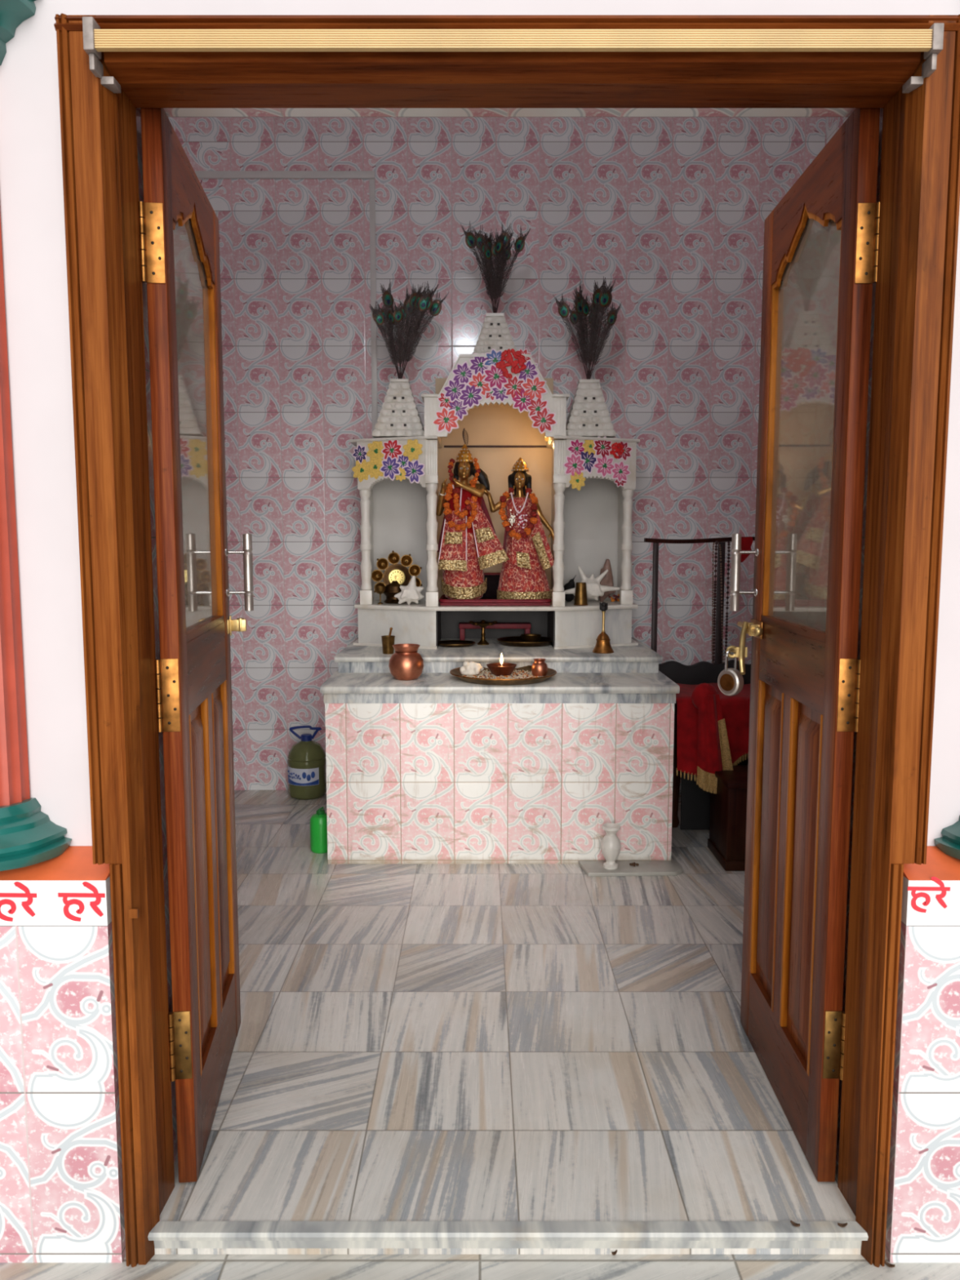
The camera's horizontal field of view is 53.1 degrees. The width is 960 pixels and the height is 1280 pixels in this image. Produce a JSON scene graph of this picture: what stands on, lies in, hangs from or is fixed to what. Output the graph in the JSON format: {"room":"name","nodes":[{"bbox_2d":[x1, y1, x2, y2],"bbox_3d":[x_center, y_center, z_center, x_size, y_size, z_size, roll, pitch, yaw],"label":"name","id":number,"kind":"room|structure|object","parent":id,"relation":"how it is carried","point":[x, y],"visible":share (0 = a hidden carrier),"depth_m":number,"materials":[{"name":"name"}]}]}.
{"room":"house of worship","nodes":[
{"label":"house of worship","id":0,"kind":"room"},
{"bbox_2d":[0,0,959,1164],"bbox_3d":[0.000,-0.636,1.672,6.800,3.450,0.140,0,6,0],"label":"wall","id":1,"kind":"structure","parent":0,"point":[33,228],"depth_m":1.64,"materials":[{"name":"white paint"}]},
{"bbox_2d":[0,845,125,1262],"bbox_3d":[-1.615,0.732,1.698,1.970,0.724,0.096,0,6,0],"label":"wall base","id":2,"kind":"structure","parent":1,"relation":"attached to","point":[61,1185],"depth_m":1.66,"materials":[{"name":"tile"}]},
{"bbox_2d":[0,0,71,871],"bbox_3d":[-0.860,-0.347,1.628,0.307,1.449,0.305,0,6,0],"label":"pillar","id":3,"kind":"structure","parent":2,"relation":"on","point":[28,837],"depth_m":1.64,"materials":[{"name":"red paint"}]},
{"bbox_2d":[137,107,253,1182],"bbox_3d":[-0.586,0.030,2.011,0.157,1.945,0.614,-1,6,-6],"label":"door","id":4,"kind":"structure","parent":1,"relation":"in","point":[194,712],"depth_m":1.84,"materials":[{"name":"brown wood"}]},
{"bbox_2d":[53,13,959,1267],"bbox_3d":[0.049,0.064,1.640,1.396,2.065,0.142,0,6,0],"label":"door frame","id":5,"kind":"structure","parent":1,"relation":"attached to","point":[919,195],"depth_m":1.56,"materials":[{"name":"brown wood"}]},
{"bbox_2d":[82,16,944,93],"bbox_3d":[0.050,-0.897,1.474,1.290,0.079,0.070,0,6,0],"label":"rail","id":6,"kind":"object","parent":1,"relation":"attached to","point":[96,40],"visible":1,"depth_m":1.44,"materials":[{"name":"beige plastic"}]},
{"bbox_2d":[725,107,879,1182],"bbox_3d":[0.661,0.027,2.041,0.167,1.945,0.670,0,6,2],"label":"door","id":7,"kind":"structure","parent":1,"relation":"in","point":[805,681],"depth_m":1.90,"materials":[{"name":"brown wood"}]},
{"bbox_2d":[717,649,743,695],"bbox_3d":[0.597,0.077,2.285,0.063,0.111,0.034,5,8,41],"label":"padlock","id":8,"kind":"object","parent":7,"relation":"hanging from","point":[730,681],"visible":1,"depth_m":2.27,"materials":[{"name":"metal"}]},
{"bbox_2d":[884,845,959,1262],"bbox_3d":[1.710,0.732,1.698,1.980,0.724,0.096,0,6,0],"label":"wall base","id":9,"kind":"structure","parent":1,"relation":"attached to","point":[923,1214],"depth_m":1.66,"materials":[{"name":"tile"}]},
{"bbox_2d":[933,815,959,859],"bbox_3d":[0.944,-0.347,1.628,0.307,1.449,0.305,0,6,0],"label":"pillar","id":10,"kind":"structure","parent":9,"relation":"on","point":[948,843],"depth_m":1.68,"materials":[{"name":"teal paint"}]},
{"bbox_2d":[0,1253,959,1279],"bbox_3d":[0.000,1.334,-0.109,7.000,0.090,3.900,0,6,0],"label":"floor","id":11,"kind":"structure","parent":0,"point":[161,1266],"depth_m":1.68,"materials":[{"name":"stone"}]},
{"bbox_2d":[147,1221,868,1248],"bbox_3d":[0.044,1.069,1.707,1.323,0.052,0.032,0,6,0],"label":"doorstep","id":12,"kind":"object","parent":11,"relation":"on","point":[165,1234],"visible":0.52,"depth_m":1.71,"materials":[{"name":"grey stone"}]},
{"bbox_2d":[790,1220,799,1226],"bbox_3d":[0.560,1.038,1.707,0.017,0.008,0.008,5,8,40],"label":"dry leaf","id":13,"kind":"object","parent":12,"relation":"on","point":[793,1223],"visible":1,"depth_m":1.71,"materials":[{"name":"brown plant"}]},
{"bbox_2d":[837,1222,847,1227],"bbox_3d":[0.644,1.039,1.705,0.017,0.008,0.008,0,6,0],"label":"dry leaf","id":14,"kind":"object","parent":12,"relation":"on","point":[845,1224],"visible":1,"depth_m":1.71,"materials":[{"name":"brown plant"}]},
{"bbox_2d":[884,1261,894,1267],"bbox_3d":[0.716,1.093,1.679,0.017,0.008,0.008,5,8,38],"label":"dry leaf","id":15,"kind":"object","parent":11,"relation":"on","point":[888,1264],"visible":1,"depth_m":1.68,"materials":[{"name":"brown plant"}]},
{"bbox_2d":[168,117,826,790],"bbox_3d":[-0.095,-0.891,4.537,3.510,3.250,0.100,0,6,0],"label":"wall","id":16,"kind":"structure","parent":0,"point":[673,211],"depth_m":4.42,"materials":[{"name":"tile"}]},
{"bbox_2d":[194,170,377,438],"bbox_3d":[-1.108,-1.510,4.414,1.264,1.235,0.011,0,6,0],"label":"conduit","id":17,"kind":"object","parent":16,"relation":"attached to","point":[370,175],"visible":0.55,"depth_m":4.35,"materials":[{"name":"grey plastic"}]},
{"bbox_2d":[154,790,886,1253],"bbox_3d":[-0.095,0.942,3.239,3.510,0.120,3.071,0,6,0],"label":"floor","id":18,"kind":"structure","parent":0,"point":[414,1042],"depth_m":2.28,"materials":[{"name":"stone"}]},
{"bbox_2d":[287,725,326,799],"bbox_3d":[-0.819,0.570,4.539,0.177,0.342,0.180,0,6,0],"label":"water bottle","id":19,"kind":"object","parent":18,"relation":"on","point":[306,771],"visible":1,"depth_m":4.48,"materials":[{"name":"green plastic"}]},
{"bbox_2d":[287,769,315,781],"bbox_3d":[-0.842,0.633,4.477,0.143,0.044,0.037,2,6,18],"label":"label","id":20,"kind":"object","parent":19,"relation":"on","point":[293,775],"depth_m":4.46,"materials":[{"name":"white paper"}]},
{"bbox_2d":[310,806,327,853],"bbox_3d":[-0.622,0.737,3.754,0.084,0.178,0.084,0,6,0],"label":"plastic bottle","id":21,"kind":"object","parent":18,"relation":"on","point":[318,821],"visible":0.9,"depth_m":3.72,"materials":[{"name":"green plastic"}]},
{"bbox_2d":[320,636,679,863],"bbox_3d":[0.073,0.415,4.080,1.315,0.748,1.082,0,6,0],"label":"altar","id":22,"kind":"object","parent":18,"relation":"on","point":[437,766],"visible":0.88,"depth_m":3.58,"materials":[{"name":"tile"}]},
{"bbox_2d":[381,626,395,653],"bbox_3d":[-0.375,0.002,3.922,0.058,0.108,0.058,0,6,0],"label":"tumbler","id":23,"kind":"object","parent":22,"relation":"on","point":[388,641],"visible":0.99,"depth_m":3.90,"materials":[{"name":"gold metal"}]},
{"bbox_2d":[388,643,423,680],"bbox_3d":[-0.282,0.085,3.675,0.135,0.132,0.135,0,6,0],"label":"pot","id":24,"kind":"object","parent":22,"relation":"on","point":[406,664],"visible":1,"depth_m":3.63,"materials":[{"name":"orange metal"}]},
{"bbox_2d":[437,640,475,647],"bbox_3d":[-0.108,0.017,4.215,0.178,0.015,0.178,0,6,0],"label":"brass plate","id":25,"kind":"object","parent":22,"relation":"on","point":[446,643],"visible":0.86,"depth_m":4.24,"materials":[{"name":"gold metal"}]},
{"bbox_2d":[468,620,497,644],"bbox_3d":[0.014,-0.032,4.260,0.129,0.104,0.124,0,6,0],"label":"lamp","id":26,"kind":"object","parent":22,"relation":"on","point":[482,624],"visible":1,"depth_m":4.25,"materials":[{"name":"gold metal"}]},
{"bbox_2d":[349,312,639,648],"bbox_3d":[0.068,-0.689,4.219,1.259,1.418,0.464,0,6,0],"label":"shrine","id":27,"kind":"object","parent":22,"relation":"on","point":[584,477],"visible":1,"depth_m":4.15,"materials":[{"name":"stone"}]},
{"bbox_2d":[374,586,385,604],"bbox_3d":[-0.440,-0.198,4.238,0.048,0.078,0.048,0,6,0],"label":"goblet","id":28,"kind":"object","parent":27,"relation":"on","point":[380,589],"visible":1,"depth_m":4.22,"materials":[{"name":"gold metal"}]},
{"bbox_2d":[371,550,422,604],"bbox_3d":[-0.375,-0.282,4.294,0.236,0.234,0.112,0,6,0],"label":"lamp","id":29,"kind":"object","parent":27,"relation":"on","point":[394,575],"visible":0.88,"depth_m":4.29,"materials":[{"name":"gold metal"}]},
{"bbox_2d":[368,280,448,378],"bbox_3d":[-0.304,-1.334,4.103,0.334,0.431,0.126,1,6,6],"label":"bunch","id":30,"kind":"object","parent":27,"relation":"on","point":[419,301],"visible":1,"depth_m":4.12,"materials":[{"name":"brown"}]},
{"bbox_2d":[374,311,383,324],"bbox_3d":[-0.430,-1.371,4.094,0.041,0.054,0.006,-1,6,-11],"label":"feather","id":31,"kind":"object","parent":30,"relation":"attached to","point":[379,317],"depth_m":4.09,"materials":[{"name":"green"}]},
{"bbox_2d":[382,291,393,307],"bbox_3d":[-0.396,-1.465,4.132,0.052,0.071,0.006,-3,7,-23],"label":"feather","id":32,"kind":"object","parent":30,"relation":"on","point":[387,297],"depth_m":4.13,"materials":[{"name":"green"}]},
{"bbox_2d":[387,311,394,324],"bbox_3d":[-0.378,-1.372,4.083,0.039,0.051,0.018,5,8,39],"label":"feather","id":33,"kind":"object","parent":30,"relation":"attached to","point":[390,315],"depth_m":4.08,"materials":[{"name":"green"}]},
{"bbox_2d":[393,308,403,322],"bbox_3d":[-0.347,-1.377,4.068,0.039,0.055,0.017,0,6,0],"label":"feather","id":34,"kind":"object","parent":30,"relation":"attached to","point":[397,314],"depth_m":4.07,"materials":[{"name":"green"}]},
{"bbox_2d":[400,306,407,319],"bbox_3d":[-0.331,-1.401,4.120,0.042,0.058,0.008,0,6,0],"label":"feather","id":35,"kind":"object","parent":30,"relation":"attached to","point":[405,308],"depth_m":4.12,"materials":[{"name":"green"}]},
{"bbox_2d":[404,299,414,314],"bbox_3d":[-0.302,-1.426,4.114,0.046,0.063,0.012,0,6,0],"label":"feather","id":36,"kind":"object","parent":30,"relation":"attached to","point":[409,304],"depth_m":4.11,"materials":[{"name":"green"}]},
{"bbox_2d":[408,293,417,309],"bbox_3d":[-0.280,-1.448,4.107,0.050,0.068,0.015,-2,7,-22],"label":"feather","id":37,"kind":"object","parent":30,"relation":"attached to","point":[413,299],"depth_m":4.10,"materials":[{"name":"green"}]},
{"bbox_2d":[413,293,422,310],"bbox_3d":[-0.258,-1.440,4.092,0.053,0.067,0.007,2,6,17],"label":"feather","id":38,"kind":"object","parent":30,"relation":"attached to","point":[417,297],"depth_m":4.09,"materials":[{"name":"green"}]},
{"bbox_2d":[417,295,426,311],"bbox_3d":[-0.237,-1.433,4.085,0.054,0.067,0.010,0,6,0],"label":"feather","id":39,"kind":"object","parent":30,"relation":"attached to","point":[422,300],"depth_m":4.08,"materials":[{"name":"green"}]},
{"bbox_2d":[426,293,432,310],"bbox_3d":[-0.226,-1.439,4.085,0.053,0.069,0.008,2,6,18],"label":"feather","id":40,"kind":"object","parent":30,"relation":"attached to","point":[428,295],"depth_m":4.08,"materials":[{"name":"green"}]},
{"bbox_2d":[430,299,441,315],"bbox_3d":[-0.191,-1.429,4.132,0.053,0.068,0.008,0,6,0],"label":"feather","id":41,"kind":"object","parent":30,"relation":"attached to","point":[436,308],"depth_m":4.13,"materials":[{"name":"green"}]},
{"bbox_2d":[394,575,423,604],"bbox_3d":[-0.310,-0.218,4.201,0.130,0.127,0.054,0,6,0],"label":"conch shell","id":42,"kind":"object","parent":27,"relation":"on","point":[411,593],"visible":1,"depth_m":4.18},
{"bbox_2d":[438,573,551,605],"bbox_3d":[0.066,-0.231,4.298,0.490,0.130,0.361,0,6,0],"label":"lacquer tray","id":43,"kind":"object","parent":27,"relation":"on","point":[489,597],"visible":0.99,"depth_m":4.13,"materials":[{"name":"red wood"}]},
{"bbox_2d":[435,427,509,599],"bbox_3d":[-0.034,-0.541,4.179,0.323,0.752,0.208,0,6,0],"label":"idol","id":44,"kind":"object","parent":43,"relation":"on","point":[464,555],"visible":0.92,"depth_m":4.13,"materials":[{"name":"red fabric"}]},
{"bbox_2d":[447,457,454,484],"bbox_3d":[-0.120,-0.728,4.145,0.037,0.113,0.042,-3,7,-28],"label":"string","id":45,"kind":"object","parent":44,"relation":"hanging from","point":[451,462],"visible":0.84,"depth_m":4.14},
{"bbox_2d":[442,478,477,530],"bbox_3d":[-0.085,-0.585,4.139,0.152,0.228,0.108,0,6,0],"label":"flower garland","id":46,"kind":"object","parent":44,"relation":"attached to","point":[447,511],"visible":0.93,"depth_m":4.11},
{"bbox_2d":[453,487,472,518],"bbox_3d":[-0.075,-0.587,4.109,0.085,0.135,0.055,0,6,0],"label":"flower garland","id":47,"kind":"object","parent":44,"relation":"hanging from","point":[456,490],"visible":1,"depth_m":4.10},
{"bbox_2d":[471,457,480,484],"bbox_3d":[-0.017,-0.729,4.145,0.040,0.115,0.040,0,6,0],"label":"flower garland","id":48,"kind":"object","parent":44,"relation":"hanging from","point":[475,478],"visible":1,"depth_m":4.14},
{"bbox_2d":[484,457,554,599],"bbox_3d":[0.163,-0.480,4.201,0.334,0.627,0.200,-1,6,-6],"label":"idol","id":49,"kind":"object","parent":43,"relation":"on","point":[522,576],"visible":0.91,"depth_m":4.16,"materials":[{"name":"red fabric"}]},
{"bbox_2d":[498,487,537,539],"bbox_3d":[0.166,-0.547,4.153,0.172,0.226,0.103,0,6,0],"label":"flower garland","id":50,"kind":"object","parent":49,"relation":"attached to","point":[530,526],"visible":1,"depth_m":4.14},
{"bbox_2d":[516,506,527,528],"bbox_3d":[0.180,-0.526,4.133,0.048,0.100,0.006,0,6,0],"label":"pendant","id":51,"kind":"object","parent":49,"relation":"on","point":[521,522],"depth_m":4.13,"materials":[{"name":"fabric"}]},
{"bbox_2d":[460,220,530,312],"bbox_3d":[0.063,-1.570,4.041,0.254,0.381,0.160,4,7,33],"label":"bunch","id":52,"kind":"object","parent":27,"relation":"on","point":[500,248],"visible":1,"depth_m":4.05,"materials":[{"name":"brown"}]},
{"bbox_2d":[465,231,475,248],"bbox_3d":[-0.039,-1.685,4.045,0.049,0.065,0.006,-2,6,-15],"label":"feather","id":53,"kind":"object","parent":52,"relation":"attached to","point":[470,239],"depth_m":4.04,"materials":[{"name":"green"}]},
{"bbox_2d":[475,233,484,248],"bbox_3d":[0.001,-1.693,4.081,0.047,0.065,0.005,1,6,5],"label":"feather","id":54,"kind":"object","parent":52,"relation":"attached to","point":[477,237],"depth_m":4.08,"materials":[{"name":"green"}]},
{"bbox_2d":[480,242,484,252],"bbox_3d":[0.022,-1.652,4.057,0.043,0.055,0.005,-3,7,-29],"label":"feather","id":55,"kind":"object","parent":52,"relation":"attached to","point":[482,246],"depth_m":4.05,"materials":[{"name":"green"}]},
{"bbox_2d":[484,245,491,259],"bbox_3d":[0.032,-1.615,4.002,0.038,0.051,0.005,-5,8,-41],"label":"feather","id":56,"kind":"object","parent":52,"relation":"attached to","point":[487,252],"depth_m":4.00,"materials":[{"name":"green"}]},
{"bbox_2d":[491,244,497,256],"bbox_3d":[0.068,-1.645,4.046,0.040,0.055,0.008,-1,6,-13],"label":"feather","id":57,"kind":"object","parent":52,"relation":"on","point":[494,246],"depth_m":4.04,"materials":[{"name":"green"}]},
{"bbox_2d":[494,238,502,253],"bbox_3d":[0.078,-1.655,4.028,0.043,0.057,0.005,5,8,40],"label":"feather","id":58,"kind":"object","parent":52,"relation":"attached to","point":[499,242],"depth_m":4.03,"materials":[{"name":"green"}]},
{"bbox_2d":[502,232,510,245],"bbox_3d":[0.102,-1.680,4.034,0.046,0.060,0.011,0,6,0],"label":"feather","id":59,"kind":"object","parent":52,"relation":"attached to","point":[506,237],"depth_m":4.03,"materials":[{"name":"green"}]},
{"bbox_2d":[505,247,511,260],"bbox_3d":[0.114,-1.630,4.054,0.038,0.052,0.005,2,7,21],"label":"feather","id":60,"kind":"object","parent":52,"relation":"attached to","point":[508,250],"depth_m":4.05,"materials":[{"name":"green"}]},
{"bbox_2d":[515,236,524,252],"bbox_3d":[0.167,-1.663,4.035,0.047,0.061,0.006,2,7,21],"label":"feather","id":61,"kind":"object","parent":52,"relation":"attached to","point":[520,242],"depth_m":4.03,"materials":[{"name":"green"}]},
{"bbox_2d":[354,600,637,610],"bbox_3d":[0.070,-0.155,4.279,1.241,0.016,0.458,0,6,0],"label":"shelf","id":62,"kind":"object","parent":27,"relation":"attached to","point":[363,605],"depth_m":4.11,"materials":[{"name":"white stone"}]},
{"bbox_2d":[564,574,576,601],"bbox_3d":[0.405,-0.235,4.360,0.062,0.122,0.077,0,6,0],"label":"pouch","id":63,"kind":"object","parent":27,"relation":"on","point":[571,584],"visible":0.7,"depth_m":4.34,"materials":[{"name":"black fabric"}]},
{"bbox_2d":[573,582,587,605],"bbox_3d":[0.439,-0.201,4.172,0.064,0.098,0.064,0,6,0],"label":"tumbler","id":64,"kind":"object","parent":27,"relation":"on","point":[580,593],"visible":1,"depth_m":4.15,"materials":[{"name":"gold metal"}]},
{"bbox_2d":[552,275,621,379],"bbox_3d":[0.466,-1.331,4.127,0.281,0.426,0.158,2,6,18],"label":"bunch","id":65,"kind":"object","parent":27,"relation":"on","point":[602,300],"visible":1,"depth_m":4.11,"materials":[{"name":"brown"}]},
{"bbox_2d":[557,302,568,317],"bbox_3d":[0.357,-1.409,4.099,0.049,0.063,0.011,1,6,7],"label":"feather","id":66,"kind":"object","parent":65,"relation":"attached to","point":[563,308],"depth_m":4.10,"materials":[{"name":"green"}]},
{"bbox_2d":[569,311,577,324],"bbox_3d":[0.404,-1.386,4.126,0.041,0.057,0.006,-2,6,-15],"label":"feather","id":67,"kind":"object","parent":65,"relation":"attached to","point":[575,313],"depth_m":4.12,"materials":[{"name":"green"}]},
{"bbox_2d":[575,299,582,314],"bbox_3d":[0.429,-1.431,4.121,0.047,0.066,0.006,-3,7,-26],"label":"feather","id":68,"kind":"object","parent":65,"relation":"on","point":[578,302],"depth_m":4.12,"materials":[{"name":"green"}]},
{"bbox_2d":[582,302,589,315],"bbox_3d":[0.453,-1.420,4.110,0.046,0.063,0.005,-4,8,-36],"label":"feather","id":69,"kind":"object","parent":65,"relation":"attached to","point":[585,305],"depth_m":4.11,"materials":[{"name":"green"}]},
{"bbox_2d":[592,288,600,306],"bbox_3d":[0.502,-1.456,4.089,0.052,0.071,0.014,-2,7,-21],"label":"feather","id":70,"kind":"object","parent":65,"relation":"on","point":[597,292],"depth_m":4.08,"materials":[{"name":"green"}]},
{"bbox_2d":[598,289,610,306],"bbox_3d":[0.526,-1.441,4.048,0.052,0.069,0.018,-2,6,-15],"label":"feather","id":71,"kind":"object","parent":65,"relation":"attached to","point":[605,295],"depth_m":4.05,"materials":[{"name":"green"}]},
{"bbox_2d":[607,311,616,325],"bbox_3d":[0.563,-1.372,4.100,0.042,0.053,0.016,-2,6,-14],"label":"feather","id":72,"kind":"object","parent":65,"relation":"attached to","point":[611,318],"depth_m":4.10,"materials":[{"name":"green"}]},
{"bbox_2d":[564,565,620,599],"bbox_3d":[0.491,-0.256,4.307,0.277,0.156,0.071,0,6,0],"label":"conch shell","id":73,"kind":"object","parent":27,"relation":"on","point":[594,589],"visible":0.77,"depth_m":4.29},
{"bbox_2d":[599,559,615,601],"bbox_3d":[0.574,-0.271,4.394,0.097,0.200,0.063,0,6,0],"label":"conch shell","id":74,"kind":"object","parent":27,"relation":"on","point":[607,580],"visible":0.7,"depth_m":4.37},
{"bbox_2d":[608,594,619,601],"bbox_3d":[0.620,-0.193,4.388,0.058,0.035,0.059,-4,7,-35],"label":"dried flowers","id":75,"kind":"object","parent":27,"relation":"on","point":[616,598],"visible":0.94,"depth_m":4.38,"materials":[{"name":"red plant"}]},
{"bbox_2d":[458,622,530,639],"bbox_3d":[0.069,-0.040,4.458,0.331,0.078,0.095,0,6,0],"label":"stool","id":76,"kind":"object","parent":22,"relation":"on","point":[462,625],"visible":0.72,"depth_m":4.41,"materials":[{"name":"red wood"}]},
{"bbox_2d":[449,665,556,685],"bbox_3d":[0.089,0.135,3.683,0.410,0.030,0.410,0,6,-2],"label":"plate","id":77,"kind":"object","parent":22,"relation":"on","point":[522,675],"visible":0.75,"depth_m":3.60,"materials":[{"name":"gold metal"}]},
{"bbox_2d":[459,661,483,675],"bbox_3d":[-0.028,0.109,3.688,0.088,0.058,0.067,-4,7,-30],"label":"heap","id":78,"kind":"object","parent":77,"relation":"on","point":[468,668],"visible":1,"depth_m":3.67,"materials":[{"name":"white"}]},
{"bbox_2d":[486,653,516,675],"bbox_3d":[0.083,0.092,3.696,0.118,0.086,0.113,0,6,0],"label":"lamp","id":79,"kind":"object","parent":77,"relation":"on","point":[502,668],"visible":1,"depth_m":3.67,"materials":[{"name":"brown ceramic"}]},
{"bbox_2d":[531,658,547,676],"bbox_3d":[0.228,0.105,3.672,0.062,0.064,0.062,0,6,0],"label":"pot","id":80,"kind":"object","parent":77,"relation":"on","point":[539,668],"visible":1,"depth_m":3.65,"materials":[{"name":"orange metal"}]},
{"bbox_2d":[497,635,552,646],"bbox_3d":[0.206,0.007,4.270,0.262,0.023,0.262,0,6,0],"label":"brass plate","id":81,"kind":"object","parent":22,"relation":"on","point":[515,641],"visible":0.84,"depth_m":4.19,"materials":[{"name":"gold metal"}]},
{"bbox_2d":[520,633,541,642],"bbox_3d":[0.228,-0.006,4.284,0.094,0.033,0.094,0,6,0],"label":"bowl","id":82,"kind":"object","parent":81,"relation":"on","point":[529,637],"visible":0.92,"depth_m":4.25,"materials":[{"name":"gold metal"}]},
{"bbox_2d":[592,601,613,653],"bbox_3d":[0.509,-0.053,3.962,0.089,0.209,0.089,0,6,0],"label":"bell","id":83,"kind":"object","parent":22,"relation":"on","point":[602,646],"visible":1,"depth_m":3.95,"materials":[{"name":"gold metal"}]},
{"bbox_2d":[577,860,683,876],"bbox_3d":[0.556,0.842,3.539,0.373,0.014,0.136,0,6,0],"label":"stone slab","id":84,"kind":"object","parent":18,"relation":"on","point":[591,868],"visible":1,"depth_m":3.51,"materials":[{"name":"white stone"}]},
{"bbox_2d":[600,822,621,869],"bbox_3d":[0.481,0.758,3.525,0.075,0.157,0.075,0,6,0],"label":"vase","id":85,"kind":"object","parent":84,"relation":"on","point":[611,846],"visible":1,"depth_m":3.50,"materials":[{"name":"white stone"}]},
{"bbox_2d":[629,862,639,866],"bbox_3d":[0.570,0.830,3.549,0.026,0.010,0.027,-4,8,-36],"label":"dried flowers","id":86,"kind":"object","parent":84,"relation":"on","point":[633,864],"visible":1,"depth_m":3.54,"materials":[{"name":"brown plant"}]},
{"bbox_2d":[644,536,755,664],"bbox_3d":[0.963,0.157,4.261,0.487,1.224,0.120,0,6,0],"label":"stand","id":87,"kind":"object","parent":18,"relation":"on","point":[718,659],"visible":0.48,"depth_m":4.21,"materials":[{"name":"metal"}]},
{"bbox_2d":[711,542,724,662],"bbox_3d":[1.045,-0.121,4.209,0.065,0.627,0.033,2,6,14],"label":"beads","id":88,"kind":"object","parent":87,"relation":"hanging from","point":[720,552],"visible":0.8,"depth_m":4.19},
{"bbox_2d":[711,540,730,683],"bbox_3d":[1.039,-0.017,4.159,0.065,0.840,0.180,2,6,15],"label":"beads","id":89,"kind":"object","parent":87,"relation":"hanging from","point":[716,541],"visible":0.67,"depth_m":4.18},
{"bbox_2d":[740,537,752,562],"bbox_3d":[1.139,-0.392,4.167,0.087,0.111,0.014,0,6,0],"label":"scarf","id":90,"kind":"object","parent":87,"relation":"hanging from","point":[746,542],"visible":0.47,"depth_m":4.16,"materials":[{"name":"fabric"}]},
{"bbox_2d":[658,659,751,830],"bbox_3d":[1.125,0.450,4.026,0.730,0.691,0.410,0,6,0],"label":"seat","id":91,"kind":"object","parent":18,"relation":"on","point":[695,801],"visible":0.18,"depth_m":4.03,"materials":[{"name":"black wood"}]},
{"bbox_2d":[675,682,750,794],"bbox_3d":[1.090,0.355,3.912,0.645,0.424,0.516,0,6,0],"label":"cloth","id":92,"kind":"object","parent":91,"relation":"on","point":[713,726],"visible":0.56,"depth_m":3.75,"materials":[{"name":"red fabric"}]},
{"bbox_2d":[707,764,747,871],"bbox_3d":[1.165,0.671,3.652,0.530,0.330,0.290,0,6,0],"label":"wooden chest","id":93,"kind":"object","parent":18,"relation":"on","point":[726,841],"visible":0.34,"depth_m":3.54,"materials":[{"name":"brown wood"}]},
{"bbox_2d":[807,117,848,630],"bbox_3d":[1.610,-0.740,3.117,0.100,3.250,2.756,0,6,0],"label":"wall","id":94,"kind":"structure","parent":0,"point":[830,236],"depth_m":4.35,"materials":[{"name":"tile"}]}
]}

